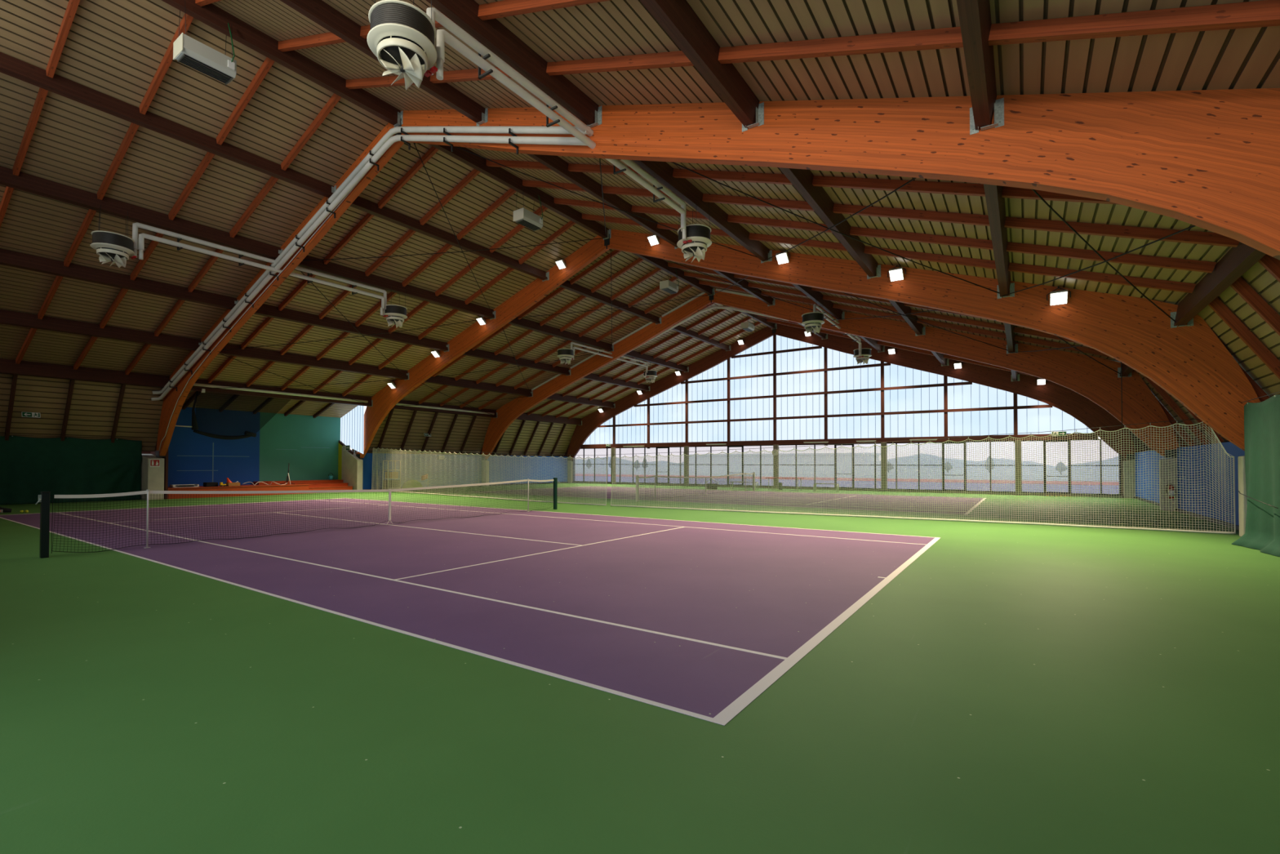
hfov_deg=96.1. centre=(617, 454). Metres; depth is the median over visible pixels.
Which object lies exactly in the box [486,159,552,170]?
rafter
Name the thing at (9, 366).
beam
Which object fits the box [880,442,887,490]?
concrete post
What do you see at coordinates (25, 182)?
beam
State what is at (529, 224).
outlet
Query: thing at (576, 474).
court
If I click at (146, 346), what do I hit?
rafter
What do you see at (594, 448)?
window
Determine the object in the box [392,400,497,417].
beam
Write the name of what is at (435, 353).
floodlight
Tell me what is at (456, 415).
rafter
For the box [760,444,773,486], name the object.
window
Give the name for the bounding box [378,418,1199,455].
cable
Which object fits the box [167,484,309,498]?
stage platform
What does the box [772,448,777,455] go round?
wall clock
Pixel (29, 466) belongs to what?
curtain
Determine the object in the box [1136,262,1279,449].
wall
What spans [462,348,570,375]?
beam
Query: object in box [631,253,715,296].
beam
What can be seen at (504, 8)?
rafter
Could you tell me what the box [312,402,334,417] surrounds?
rafter
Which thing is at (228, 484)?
cardboard box
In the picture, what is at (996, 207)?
beam
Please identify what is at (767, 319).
rafter
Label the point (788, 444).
window
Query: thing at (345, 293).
rafter
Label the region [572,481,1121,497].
trim
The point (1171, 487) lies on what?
fire extinguisher
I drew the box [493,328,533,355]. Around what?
rafter
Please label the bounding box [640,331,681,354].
rafter
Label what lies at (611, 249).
rod
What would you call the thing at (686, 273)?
rafter
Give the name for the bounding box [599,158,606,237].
rod
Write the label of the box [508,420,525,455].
rafter
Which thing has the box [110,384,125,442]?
rafter
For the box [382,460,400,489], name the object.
cage
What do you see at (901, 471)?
field
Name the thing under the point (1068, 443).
door
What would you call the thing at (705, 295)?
rod
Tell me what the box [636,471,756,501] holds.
net
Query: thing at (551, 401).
rafter
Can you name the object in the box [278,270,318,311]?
rafter
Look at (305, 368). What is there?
rafter
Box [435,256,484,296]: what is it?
rafter
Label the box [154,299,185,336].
rafter
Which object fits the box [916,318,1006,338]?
rafter
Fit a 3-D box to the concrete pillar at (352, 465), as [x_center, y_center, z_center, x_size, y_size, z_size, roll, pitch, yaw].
[-15.230,0.809,32.922,1.650,2.542,0.340,-1,-1,35]
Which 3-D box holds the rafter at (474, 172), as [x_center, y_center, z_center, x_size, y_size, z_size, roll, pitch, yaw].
[-5.363,-8.359,18.481,3.159,1.221,0.095,-1,-1,35]
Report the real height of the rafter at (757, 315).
1.221 m
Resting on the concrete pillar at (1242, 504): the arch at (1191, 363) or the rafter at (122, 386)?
the arch at (1191, 363)
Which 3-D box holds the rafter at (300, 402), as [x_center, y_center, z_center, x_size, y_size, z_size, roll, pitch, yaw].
[-16.852,-2.654,30.293,2.892,1.121,0.100,-1,-1,35]
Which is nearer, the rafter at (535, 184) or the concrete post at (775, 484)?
the rafter at (535, 184)
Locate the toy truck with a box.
[219,482,226,486]
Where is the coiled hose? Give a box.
[242,481,287,485]
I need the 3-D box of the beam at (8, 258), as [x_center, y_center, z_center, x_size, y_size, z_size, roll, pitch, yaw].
[-16.381,-5.479,17.034,0.378,0.434,9.044,-1,-1,35]
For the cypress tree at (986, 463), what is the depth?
123.32 m
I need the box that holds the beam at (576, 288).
[559,280,661,324]
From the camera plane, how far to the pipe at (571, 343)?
33.07 m
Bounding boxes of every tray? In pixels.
[169,484,199,488]
[531,373,561,391]
[570,349,604,368]
[612,321,653,345]
[662,291,705,316]
[715,288,756,297]
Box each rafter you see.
[0,186,13,227]
[4,374,17,440]
[12,87,48,176]
[15,328,36,364]
[37,275,63,319]
[45,0,79,78]
[60,379,75,440]
[63,208,96,266]
[73,336,97,369]
[97,122,139,199]
[99,288,128,328]
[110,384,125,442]
[124,343,151,374]
[129,227,165,280]
[138,13,193,115]
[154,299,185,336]
[168,151,214,220]
[182,391,196,409]
[187,244,225,292]
[195,0,220,6]
[207,355,236,382]
[216,57,275,145]
[229,176,278,237]
[240,316,274,349]
[245,360,275,386]
[278,31,345,52]
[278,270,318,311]
[280,93,341,170]
[280,324,314,355]
[280,365,311,390]
[284,400,305,416]
[312,370,343,393]
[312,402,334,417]
[315,331,350,359]
[319,281,359,319]
[323,213,373,264]
[342,374,373,396]
[346,75,414,88]
[348,337,382,364]
[355,291,396,326]
[360,11,455,39]
[364,229,416,275]
[376,408,394,453]
[377,146,439,208]
[377,343,412,369]
[388,300,429,333]
[400,410,417,453]
[401,243,452,286]
[404,382,426,396]
[417,308,458,339]
[418,384,448,404]
[419,168,479,225]
[420,412,438,453]
[430,65,524,83]
[432,355,466,377]
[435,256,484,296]
[440,387,469,406]
[440,413,457,453]
[454,359,488,380]
[456,188,516,239]
[458,415,476,453]
[459,390,489,408]
[464,266,514,304]
[471,323,511,350]
[475,363,509,383]
[477,0,609,20]
[478,392,507,409]
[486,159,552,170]
[488,205,547,253]
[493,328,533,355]
[493,432,504,454]
[495,366,528,386]
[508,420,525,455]
[514,370,546,389]
[515,334,554,359]
[517,286,564,319]
[518,220,576,264]
[522,179,586,191]
[523,421,540,455]
[527,400,555,414]
[534,339,573,363]
[537,422,553,455]
[539,295,586,325]
[542,401,568,416]
[546,50,693,75]
[550,423,566,456]
[551,344,589,367]
[554,197,615,209]
[555,403,582,417]
[560,302,605,331]
[562,379,592,396]
[568,163,651,175]
[568,404,595,418]
[569,249,622,284]
[576,382,606,398]
[578,309,623,337]
[582,213,641,226]
[589,384,619,400]
[591,257,644,293]
[595,315,639,342]
[599,356,634,377]
[601,386,631,402]
[602,186,683,199]
[610,267,662,300]
[612,360,647,379]
[625,364,659,382]
[627,276,677,307]
[631,204,708,219]
[636,367,671,384]
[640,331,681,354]
[644,284,693,313]
[653,336,693,358]
[657,222,731,237]
[665,341,704,361]
[667,262,719,275]
[672,168,791,184]
[675,345,715,364]
[684,271,734,284]
[685,305,730,330]
[688,302,715,316]
[697,311,741,335]
[698,280,747,292]
[702,193,814,211]
[708,315,751,339]
[718,26,963,63]
[719,321,760,343]
[727,214,831,232]
[733,273,795,287]
[747,282,808,297]
[748,232,847,251]
[757,315,799,324]
[760,290,818,305]
[766,318,804,328]
[811,287,891,303]
[812,175,985,196]
[819,328,865,341]
[820,328,858,336]
[822,294,898,312]
[832,203,989,226]
[832,303,905,320]
[849,226,993,249]
[863,245,995,269]
[871,338,928,351]
[877,340,934,355]
[903,302,990,319]
[911,309,1004,330]
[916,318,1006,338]
[943,354,1011,371]
[988,0,1279,45]
[1001,186,1120,204]
[1004,217,1239,247]
[1006,241,1216,272]
[1008,262,1195,293]
[1013,326,1078,343]
[1013,334,1111,357]
[1142,375,1209,444]
[1155,396,1195,446]
[1171,426,1187,447]
[1181,403,1223,443]
[1208,297,1279,379]
[1230,276,1279,335]
[1238,364,1269,401]
[1257,253,1279,282]
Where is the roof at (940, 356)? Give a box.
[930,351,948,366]
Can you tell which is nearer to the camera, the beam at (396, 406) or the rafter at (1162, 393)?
the rafter at (1162, 393)
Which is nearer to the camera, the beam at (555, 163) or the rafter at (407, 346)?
the beam at (555, 163)
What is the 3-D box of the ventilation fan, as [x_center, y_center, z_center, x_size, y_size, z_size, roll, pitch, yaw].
[-2.955,-5.891,7.913,0.906,1.450,0.929,0,-1,-5]
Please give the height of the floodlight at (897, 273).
0.543 m
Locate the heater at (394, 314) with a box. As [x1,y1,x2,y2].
[380,286,407,328]
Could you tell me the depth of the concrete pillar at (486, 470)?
40.14 m
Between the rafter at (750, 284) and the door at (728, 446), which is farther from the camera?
the door at (728, 446)
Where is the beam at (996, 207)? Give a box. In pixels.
[983,183,1014,298]
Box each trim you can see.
[177,442,328,482]
[338,440,353,454]
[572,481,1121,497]
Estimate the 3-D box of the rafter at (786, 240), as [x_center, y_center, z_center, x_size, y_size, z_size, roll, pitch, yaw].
[5.269,-6.134,16.581,3.168,1.224,0.095,-1,-1,35]
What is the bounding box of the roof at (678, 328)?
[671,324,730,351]
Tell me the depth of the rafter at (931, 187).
10.81 m
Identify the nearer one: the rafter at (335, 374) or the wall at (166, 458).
the wall at (166, 458)
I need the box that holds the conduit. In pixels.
[158,167,371,451]
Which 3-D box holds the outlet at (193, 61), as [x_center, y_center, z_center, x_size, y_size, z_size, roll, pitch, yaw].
[-8.257,-7.723,11.512,0.300,0.017,0.800,-1,-1,35]
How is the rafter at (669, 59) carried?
attached to the beam at (493, 34)
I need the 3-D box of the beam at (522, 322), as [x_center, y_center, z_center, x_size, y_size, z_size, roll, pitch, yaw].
[-3.014,-6.369,30.247,0.378,0.422,9.041,-1,-1,35]
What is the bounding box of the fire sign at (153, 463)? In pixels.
[149,459,159,466]
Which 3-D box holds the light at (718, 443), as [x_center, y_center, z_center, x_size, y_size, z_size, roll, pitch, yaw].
[6.819,-0.722,39.990,1.500,0.082,0.080,-1,-1,35]
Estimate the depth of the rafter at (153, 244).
17.48 m
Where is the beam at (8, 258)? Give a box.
[0,248,238,309]
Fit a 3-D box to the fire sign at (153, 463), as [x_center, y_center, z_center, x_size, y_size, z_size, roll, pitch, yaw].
[-19.970,0.361,24.786,0.016,0.330,0.350,-1,-1,35]
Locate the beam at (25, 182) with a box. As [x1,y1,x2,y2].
[0,165,282,259]
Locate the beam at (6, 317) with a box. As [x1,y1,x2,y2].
[0,309,202,351]
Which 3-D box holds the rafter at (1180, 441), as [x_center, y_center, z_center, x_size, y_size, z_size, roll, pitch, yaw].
[19.895,-1.703,21.380,1.837,2.903,0.100,-1,-1,35]
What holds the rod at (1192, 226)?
attached to the beam at (996, 207)
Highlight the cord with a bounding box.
[1120,361,1122,425]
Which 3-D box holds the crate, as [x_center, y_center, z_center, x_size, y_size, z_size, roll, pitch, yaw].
[10.046,1.948,35.539,0.170,0.450,0.200,-1,-1,35]
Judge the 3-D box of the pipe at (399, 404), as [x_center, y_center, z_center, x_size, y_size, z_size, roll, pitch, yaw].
[-10.803,-2.863,35.945,0.130,0.170,8.046,-1,-1,35]
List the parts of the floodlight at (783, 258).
led panel, led panel, led panel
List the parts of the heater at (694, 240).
blade, blade, blade, blade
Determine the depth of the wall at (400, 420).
38.45 m
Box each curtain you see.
[0,434,142,504]
[1231,391,1279,556]
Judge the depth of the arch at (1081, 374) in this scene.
23.62 m
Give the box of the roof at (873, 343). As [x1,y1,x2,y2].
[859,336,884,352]
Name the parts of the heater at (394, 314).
blade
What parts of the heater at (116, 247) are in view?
blade, blade, blade, blade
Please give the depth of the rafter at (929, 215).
12.05 m
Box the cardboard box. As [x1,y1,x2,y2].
[225,482,240,486]
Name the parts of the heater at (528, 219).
panel, casing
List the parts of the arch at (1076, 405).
apex plate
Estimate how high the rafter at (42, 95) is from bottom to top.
1.216 m
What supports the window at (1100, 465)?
in the wall at (1135, 439)
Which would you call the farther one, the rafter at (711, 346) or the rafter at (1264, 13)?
the rafter at (711, 346)
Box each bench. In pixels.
[730,481,758,489]
[813,483,838,492]
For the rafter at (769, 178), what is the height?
1.224 m
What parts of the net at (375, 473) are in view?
cord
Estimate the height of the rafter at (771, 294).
1.216 m
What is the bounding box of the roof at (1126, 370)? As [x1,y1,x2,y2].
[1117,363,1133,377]
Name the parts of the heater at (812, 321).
blade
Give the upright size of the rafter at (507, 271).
1.216 m
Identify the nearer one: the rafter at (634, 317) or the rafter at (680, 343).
the rafter at (634, 317)
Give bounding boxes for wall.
[0,373,163,451]
[142,439,157,455]
[161,448,168,499]
[168,407,340,486]
[337,443,342,479]
[351,408,576,456]
[361,453,568,488]
[564,374,1149,497]
[1134,441,1244,525]
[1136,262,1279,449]
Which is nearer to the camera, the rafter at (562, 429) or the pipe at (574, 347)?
the pipe at (574, 347)
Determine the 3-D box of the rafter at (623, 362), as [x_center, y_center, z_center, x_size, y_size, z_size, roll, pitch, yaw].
[0.038,-5.812,37.399,3.168,1.224,0.095,-1,-1,35]
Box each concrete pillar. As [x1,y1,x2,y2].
[141,453,164,499]
[341,446,363,489]
[481,459,488,486]
[567,460,573,483]
[1122,459,1134,497]
[1159,457,1177,511]
[1237,455,1247,536]
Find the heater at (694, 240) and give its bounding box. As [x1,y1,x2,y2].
[676,196,711,262]
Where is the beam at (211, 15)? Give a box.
[161,0,403,127]
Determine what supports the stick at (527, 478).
on the floor
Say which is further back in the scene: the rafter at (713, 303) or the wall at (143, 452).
the rafter at (713, 303)
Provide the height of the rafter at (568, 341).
1.224 m
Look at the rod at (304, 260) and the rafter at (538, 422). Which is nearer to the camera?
the rod at (304, 260)
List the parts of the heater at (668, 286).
panel, casing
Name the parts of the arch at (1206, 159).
apex plate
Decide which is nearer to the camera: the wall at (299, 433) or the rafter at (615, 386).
the wall at (299, 433)
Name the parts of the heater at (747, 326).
panel, casing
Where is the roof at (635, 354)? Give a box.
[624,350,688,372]
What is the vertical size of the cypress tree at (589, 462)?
3.526 m
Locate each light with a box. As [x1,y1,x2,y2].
[622,445,644,447]
[706,443,726,444]
[803,441,828,443]
[856,440,875,442]
[909,439,937,440]
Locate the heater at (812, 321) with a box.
[801,294,824,333]
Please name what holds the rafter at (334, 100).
attached to the beam at (211, 15)
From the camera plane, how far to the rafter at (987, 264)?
14.57 m
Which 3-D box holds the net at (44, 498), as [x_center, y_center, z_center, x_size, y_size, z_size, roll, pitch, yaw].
[-5.862,1.259,14.813,0.180,1.100,13.072,-1,-1,35]
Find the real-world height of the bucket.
0.412 m
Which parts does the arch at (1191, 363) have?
apex plate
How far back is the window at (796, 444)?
36.50 m
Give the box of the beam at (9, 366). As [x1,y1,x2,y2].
[0,358,169,387]
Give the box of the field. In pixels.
[575,466,1118,481]
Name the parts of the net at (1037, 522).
cord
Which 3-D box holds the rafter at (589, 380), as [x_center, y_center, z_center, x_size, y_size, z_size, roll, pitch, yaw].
[-2.618,-4.677,39.259,3.104,1.202,0.095,-1,-1,35]
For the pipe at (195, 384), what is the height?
0.170 m
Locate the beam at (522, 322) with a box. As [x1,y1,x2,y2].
[508,316,613,351]
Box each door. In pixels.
[656,446,668,484]
[727,445,742,485]
[835,443,853,488]
[942,441,965,491]
[1044,439,1070,493]
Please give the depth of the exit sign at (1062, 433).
29.07 m
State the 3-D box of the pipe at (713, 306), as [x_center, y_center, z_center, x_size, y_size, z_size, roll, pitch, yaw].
[4.196,-6.839,31.085,10.245,2.124,0.140,-1,-1,35]
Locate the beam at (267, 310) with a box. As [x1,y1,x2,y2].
[253,303,448,351]
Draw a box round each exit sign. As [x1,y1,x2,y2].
[21,411,40,417]
[342,444,350,450]
[1051,431,1066,435]
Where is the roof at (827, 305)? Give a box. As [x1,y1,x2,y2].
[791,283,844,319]
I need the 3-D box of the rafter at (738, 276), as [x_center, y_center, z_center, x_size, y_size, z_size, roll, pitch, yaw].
[6.220,-7.138,23.602,3.146,1.216,0.095,-1,-1,35]
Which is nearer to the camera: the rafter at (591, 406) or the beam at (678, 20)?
the beam at (678, 20)
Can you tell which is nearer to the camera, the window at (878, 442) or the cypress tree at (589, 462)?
the window at (878, 442)
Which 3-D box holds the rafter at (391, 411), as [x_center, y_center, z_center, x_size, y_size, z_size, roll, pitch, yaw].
[-13.658,-1.571,33.801,1.837,2.903,0.100,-1,-1,35]
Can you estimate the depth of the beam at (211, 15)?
12.74 m
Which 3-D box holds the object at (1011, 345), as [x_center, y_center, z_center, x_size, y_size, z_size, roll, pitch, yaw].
[12.907,-4.281,18.939,0.378,0.453,9.041,-1,-1,35]
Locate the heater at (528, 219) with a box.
[513,186,542,231]
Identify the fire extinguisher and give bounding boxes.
[1165,483,1174,498]
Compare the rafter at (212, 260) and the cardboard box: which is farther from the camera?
the cardboard box
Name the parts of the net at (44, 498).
net post, cord, net post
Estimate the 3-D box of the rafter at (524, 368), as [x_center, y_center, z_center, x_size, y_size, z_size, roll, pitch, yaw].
[-6.180,-4.764,34.228,3.104,1.202,0.095,-1,-1,35]
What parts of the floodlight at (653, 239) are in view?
led panel, led panel, led panel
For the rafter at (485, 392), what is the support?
attached to the beam at (440, 380)
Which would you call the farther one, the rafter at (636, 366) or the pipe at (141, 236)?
the rafter at (636, 366)
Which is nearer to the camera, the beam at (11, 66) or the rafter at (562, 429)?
the beam at (11, 66)
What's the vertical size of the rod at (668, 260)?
2.251 m
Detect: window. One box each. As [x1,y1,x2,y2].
[340,405,364,453]
[573,448,583,481]
[580,334,1097,448]
[583,448,594,481]
[594,448,606,482]
[606,447,619,482]
[619,447,632,483]
[632,447,644,483]
[644,446,656,483]
[668,446,679,484]
[680,446,694,484]
[695,445,711,484]
[711,445,727,485]
[742,444,760,486]
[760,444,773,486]
[778,444,795,487]
[795,444,814,487]
[814,443,835,488]
[853,443,875,488]
[875,442,896,489]
[896,442,919,489]
[918,441,942,490]
[965,440,991,492]
[990,440,1015,492]
[1021,440,1044,493]
[1070,439,1101,494]
[1100,439,1120,495]
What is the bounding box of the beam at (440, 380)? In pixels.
[424,375,533,396]
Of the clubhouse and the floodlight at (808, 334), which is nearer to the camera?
the floodlight at (808, 334)
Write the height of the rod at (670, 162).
2.274 m
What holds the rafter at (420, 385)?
attached to the beam at (440, 380)
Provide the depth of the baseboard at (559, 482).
41.82 m
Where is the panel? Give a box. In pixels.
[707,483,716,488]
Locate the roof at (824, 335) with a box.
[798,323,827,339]
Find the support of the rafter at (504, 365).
attached to the beam at (479, 353)
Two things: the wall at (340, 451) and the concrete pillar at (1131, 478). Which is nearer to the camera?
the concrete pillar at (1131, 478)
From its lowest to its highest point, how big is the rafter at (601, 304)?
1.216 m
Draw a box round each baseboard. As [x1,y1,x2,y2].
[362,481,568,489]
[1133,496,1239,530]
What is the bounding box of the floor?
[0,483,1279,853]
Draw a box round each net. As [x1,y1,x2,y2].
[35,477,559,558]
[175,391,290,439]
[371,446,608,505]
[610,420,1235,533]
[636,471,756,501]
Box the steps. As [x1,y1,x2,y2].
[253,479,352,493]
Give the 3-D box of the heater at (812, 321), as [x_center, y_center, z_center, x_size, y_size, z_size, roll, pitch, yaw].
[7.867,-5.625,23.198,0.906,1.450,0.929,0,-1,-5]
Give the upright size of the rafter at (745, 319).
1.221 m
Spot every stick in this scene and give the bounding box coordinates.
[144,489,151,548]
[527,478,528,511]
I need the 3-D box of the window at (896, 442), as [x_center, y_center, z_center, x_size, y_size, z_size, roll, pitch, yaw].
[16.694,0.668,33.134,1.160,2.760,0.080,-1,-1,35]
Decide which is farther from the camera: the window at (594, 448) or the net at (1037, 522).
the window at (594, 448)
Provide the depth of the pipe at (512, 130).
15.15 m
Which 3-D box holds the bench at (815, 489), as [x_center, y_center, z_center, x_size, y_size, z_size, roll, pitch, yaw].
[12.153,1.910,33.558,1.360,0.470,0.400,-1,-1,35]
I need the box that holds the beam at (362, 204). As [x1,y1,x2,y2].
[350,195,549,281]
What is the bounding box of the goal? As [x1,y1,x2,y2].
[401,480,422,489]
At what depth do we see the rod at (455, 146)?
16.88 m
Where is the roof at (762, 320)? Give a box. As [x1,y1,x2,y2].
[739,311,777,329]
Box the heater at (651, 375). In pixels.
[643,360,657,382]
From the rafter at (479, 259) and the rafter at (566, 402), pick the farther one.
the rafter at (566, 402)
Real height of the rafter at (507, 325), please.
1.224 m
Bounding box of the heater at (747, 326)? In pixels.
[741,312,755,332]
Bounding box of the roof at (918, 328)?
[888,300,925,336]
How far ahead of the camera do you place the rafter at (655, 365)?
40.08 m
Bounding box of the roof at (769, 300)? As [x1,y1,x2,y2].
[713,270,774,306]
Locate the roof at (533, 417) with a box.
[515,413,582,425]
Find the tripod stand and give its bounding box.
[280,462,294,484]
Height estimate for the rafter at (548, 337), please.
1.224 m
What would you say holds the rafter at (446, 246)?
attached to the beam at (362, 204)
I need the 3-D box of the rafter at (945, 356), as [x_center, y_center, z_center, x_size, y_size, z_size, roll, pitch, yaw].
[18.663,-4.785,29.861,3.104,1.202,0.095,-1,-1,35]
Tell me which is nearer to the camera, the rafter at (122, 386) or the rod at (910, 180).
the rod at (910, 180)
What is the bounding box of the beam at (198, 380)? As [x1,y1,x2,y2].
[191,378,373,406]
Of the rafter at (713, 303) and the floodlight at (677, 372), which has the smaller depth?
the rafter at (713, 303)
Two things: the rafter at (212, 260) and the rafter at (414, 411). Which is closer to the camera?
the rafter at (212, 260)
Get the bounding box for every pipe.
[132,222,386,309]
[137,232,384,308]
[151,125,591,394]
[151,134,590,400]
[193,382,368,403]
[395,403,494,414]
[426,7,686,231]
[435,29,685,229]
[570,342,647,365]
[573,346,647,373]
[619,305,787,357]
[813,303,861,351]
[816,310,861,351]
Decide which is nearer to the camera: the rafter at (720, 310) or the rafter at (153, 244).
the rafter at (153, 244)
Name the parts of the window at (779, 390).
gable post, gable post, gable post, gable post, gable post, gable rail, gable rail, gable rail, gable rail, gable post, gable rail, gable post, gable post, gable post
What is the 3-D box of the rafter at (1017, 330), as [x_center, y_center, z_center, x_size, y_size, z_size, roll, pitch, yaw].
[15.100,-3.845,19.147,3.214,1.240,0.095,-1,-1,35]
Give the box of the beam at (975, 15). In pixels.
[956,0,1004,134]
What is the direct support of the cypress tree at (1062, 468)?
on the field
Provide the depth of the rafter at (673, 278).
28.83 m
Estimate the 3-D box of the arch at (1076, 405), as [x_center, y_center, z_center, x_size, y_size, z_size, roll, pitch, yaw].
[10.300,-4.147,37.770,35.560,9.030,0.242,-1,-1,35]
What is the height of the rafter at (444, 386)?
1.240 m
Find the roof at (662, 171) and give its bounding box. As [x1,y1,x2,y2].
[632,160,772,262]
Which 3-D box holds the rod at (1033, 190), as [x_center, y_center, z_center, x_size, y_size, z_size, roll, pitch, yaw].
[8.840,-3.696,10.479,9.549,1.247,0.056,1,-1,-34]
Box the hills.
[575,453,1118,468]
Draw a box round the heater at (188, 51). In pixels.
[173,0,236,84]
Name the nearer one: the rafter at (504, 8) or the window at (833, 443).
the rafter at (504, 8)
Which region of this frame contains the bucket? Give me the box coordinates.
[328,472,333,479]
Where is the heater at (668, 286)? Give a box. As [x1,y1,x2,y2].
[659,264,679,293]
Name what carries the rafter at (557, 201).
attached to the beam at (500, 175)
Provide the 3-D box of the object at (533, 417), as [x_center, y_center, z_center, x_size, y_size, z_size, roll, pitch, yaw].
[-5.703,-2.746,43.419,0.378,0.541,9.046,-1,-1,35]
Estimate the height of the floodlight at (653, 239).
0.543 m
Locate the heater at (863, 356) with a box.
[853,337,871,364]
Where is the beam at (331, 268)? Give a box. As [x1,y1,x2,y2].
[297,255,495,319]
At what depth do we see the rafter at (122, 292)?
19.27 m
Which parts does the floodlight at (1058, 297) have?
led panel, led panel, led panel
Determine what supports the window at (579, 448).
in the wall at (1135, 439)
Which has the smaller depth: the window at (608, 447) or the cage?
the cage
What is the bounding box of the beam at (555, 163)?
[526,153,679,248]
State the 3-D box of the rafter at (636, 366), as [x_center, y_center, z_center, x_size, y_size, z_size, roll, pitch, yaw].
[0.928,-5.790,38.656,3.168,1.224,0.095,-1,-1,35]
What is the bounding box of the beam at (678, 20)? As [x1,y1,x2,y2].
[640,0,764,132]
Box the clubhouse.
[688,452,880,475]
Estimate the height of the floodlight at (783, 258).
0.543 m
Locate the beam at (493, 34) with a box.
[426,0,601,128]
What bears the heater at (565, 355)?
hanging from the pipe at (571, 343)
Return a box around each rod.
[191,378,404,388]
[222,317,493,350]
[222,354,370,404]
[300,271,405,376]
[302,237,604,261]
[400,395,530,405]
[413,142,493,315]
[422,382,495,416]
[430,350,612,377]
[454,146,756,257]
[502,327,531,394]
[518,294,708,317]
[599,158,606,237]
[610,248,612,347]
[668,260,833,316]
[670,161,999,293]
[711,275,748,294]
[763,177,915,261]
[841,309,939,319]
[842,292,1007,350]
[1001,225,1195,296]
[1009,344,1083,352]
[1031,189,1175,322]
[1056,335,1120,373]
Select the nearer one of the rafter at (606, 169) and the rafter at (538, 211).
the rafter at (606, 169)
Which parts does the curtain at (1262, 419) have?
tie cord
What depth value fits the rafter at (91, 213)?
16.12 m
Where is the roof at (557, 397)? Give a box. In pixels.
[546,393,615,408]
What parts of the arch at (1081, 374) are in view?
apex plate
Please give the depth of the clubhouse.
96.22 m
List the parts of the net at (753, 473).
net post, net post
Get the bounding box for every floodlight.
[387,380,395,388]
[431,349,439,357]
[475,315,486,324]
[555,257,566,269]
[636,389,642,394]
[647,234,659,245]
[675,370,681,375]
[737,337,744,344]
[775,250,790,264]
[804,330,812,336]
[887,265,906,281]
[887,346,895,354]
[952,360,963,368]
[1035,377,1047,384]
[1046,285,1071,305]
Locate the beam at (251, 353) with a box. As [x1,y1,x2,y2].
[218,343,408,380]
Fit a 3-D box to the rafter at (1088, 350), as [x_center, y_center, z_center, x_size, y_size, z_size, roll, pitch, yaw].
[15.991,-3.823,20.405,3.214,1.240,0.095,-1,-1,35]
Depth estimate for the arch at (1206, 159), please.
7.52 m
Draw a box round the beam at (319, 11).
[280,0,488,125]
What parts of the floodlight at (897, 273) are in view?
led panel, led panel, led panel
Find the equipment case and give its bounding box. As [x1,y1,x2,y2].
[203,482,217,486]
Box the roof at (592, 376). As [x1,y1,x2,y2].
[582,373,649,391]
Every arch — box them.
[155,88,1279,457]
[355,228,1260,458]
[481,287,1178,459]
[567,323,1136,460]
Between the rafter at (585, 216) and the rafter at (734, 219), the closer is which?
the rafter at (734, 219)
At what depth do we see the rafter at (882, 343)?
31.78 m
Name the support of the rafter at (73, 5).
attached to the beam at (211, 15)
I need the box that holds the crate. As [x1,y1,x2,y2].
[778,482,782,489]
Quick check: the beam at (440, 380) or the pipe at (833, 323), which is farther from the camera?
the beam at (440, 380)
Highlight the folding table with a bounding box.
[765,477,804,490]
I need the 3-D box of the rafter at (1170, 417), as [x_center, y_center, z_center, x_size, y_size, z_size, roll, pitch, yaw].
[19.177,-1.721,20.365,1.837,2.903,0.100,-1,-1,35]
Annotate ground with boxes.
[575,475,1119,493]
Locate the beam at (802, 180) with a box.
[778,167,880,279]
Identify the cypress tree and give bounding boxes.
[586,458,591,469]
[634,459,639,470]
[641,458,648,467]
[887,461,893,472]
[944,461,952,472]
[985,456,994,472]
[1055,461,1067,474]
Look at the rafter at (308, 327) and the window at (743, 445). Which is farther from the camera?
the window at (743, 445)
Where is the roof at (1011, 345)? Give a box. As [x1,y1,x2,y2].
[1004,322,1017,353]
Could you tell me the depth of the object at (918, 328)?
22.06 m
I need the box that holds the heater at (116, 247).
[89,210,143,267]
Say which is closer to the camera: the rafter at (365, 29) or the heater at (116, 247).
the rafter at (365, 29)
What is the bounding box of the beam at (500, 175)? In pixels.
[428,143,610,239]
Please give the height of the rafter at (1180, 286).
1.240 m
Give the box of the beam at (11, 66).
[0,52,336,198]
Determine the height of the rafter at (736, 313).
1.221 m
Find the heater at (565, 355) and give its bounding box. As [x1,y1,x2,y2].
[556,348,573,364]
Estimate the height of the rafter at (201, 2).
1.221 m
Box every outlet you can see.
[181,54,231,83]
[517,219,540,230]
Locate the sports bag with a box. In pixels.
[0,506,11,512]
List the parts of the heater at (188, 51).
panel, casing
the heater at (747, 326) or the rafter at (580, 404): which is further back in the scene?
the rafter at (580, 404)
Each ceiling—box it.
[0,0,1279,418]
[182,390,357,417]
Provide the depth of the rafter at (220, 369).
24.85 m
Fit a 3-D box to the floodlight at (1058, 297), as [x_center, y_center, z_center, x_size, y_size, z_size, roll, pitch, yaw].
[10.977,-4.034,14.318,0.484,0.543,0.321,-1,-1,35]
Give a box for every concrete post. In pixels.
[610,447,615,484]
[684,446,688,486]
[773,444,778,488]
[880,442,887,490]
[1014,440,1022,495]
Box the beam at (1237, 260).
[1170,241,1266,328]

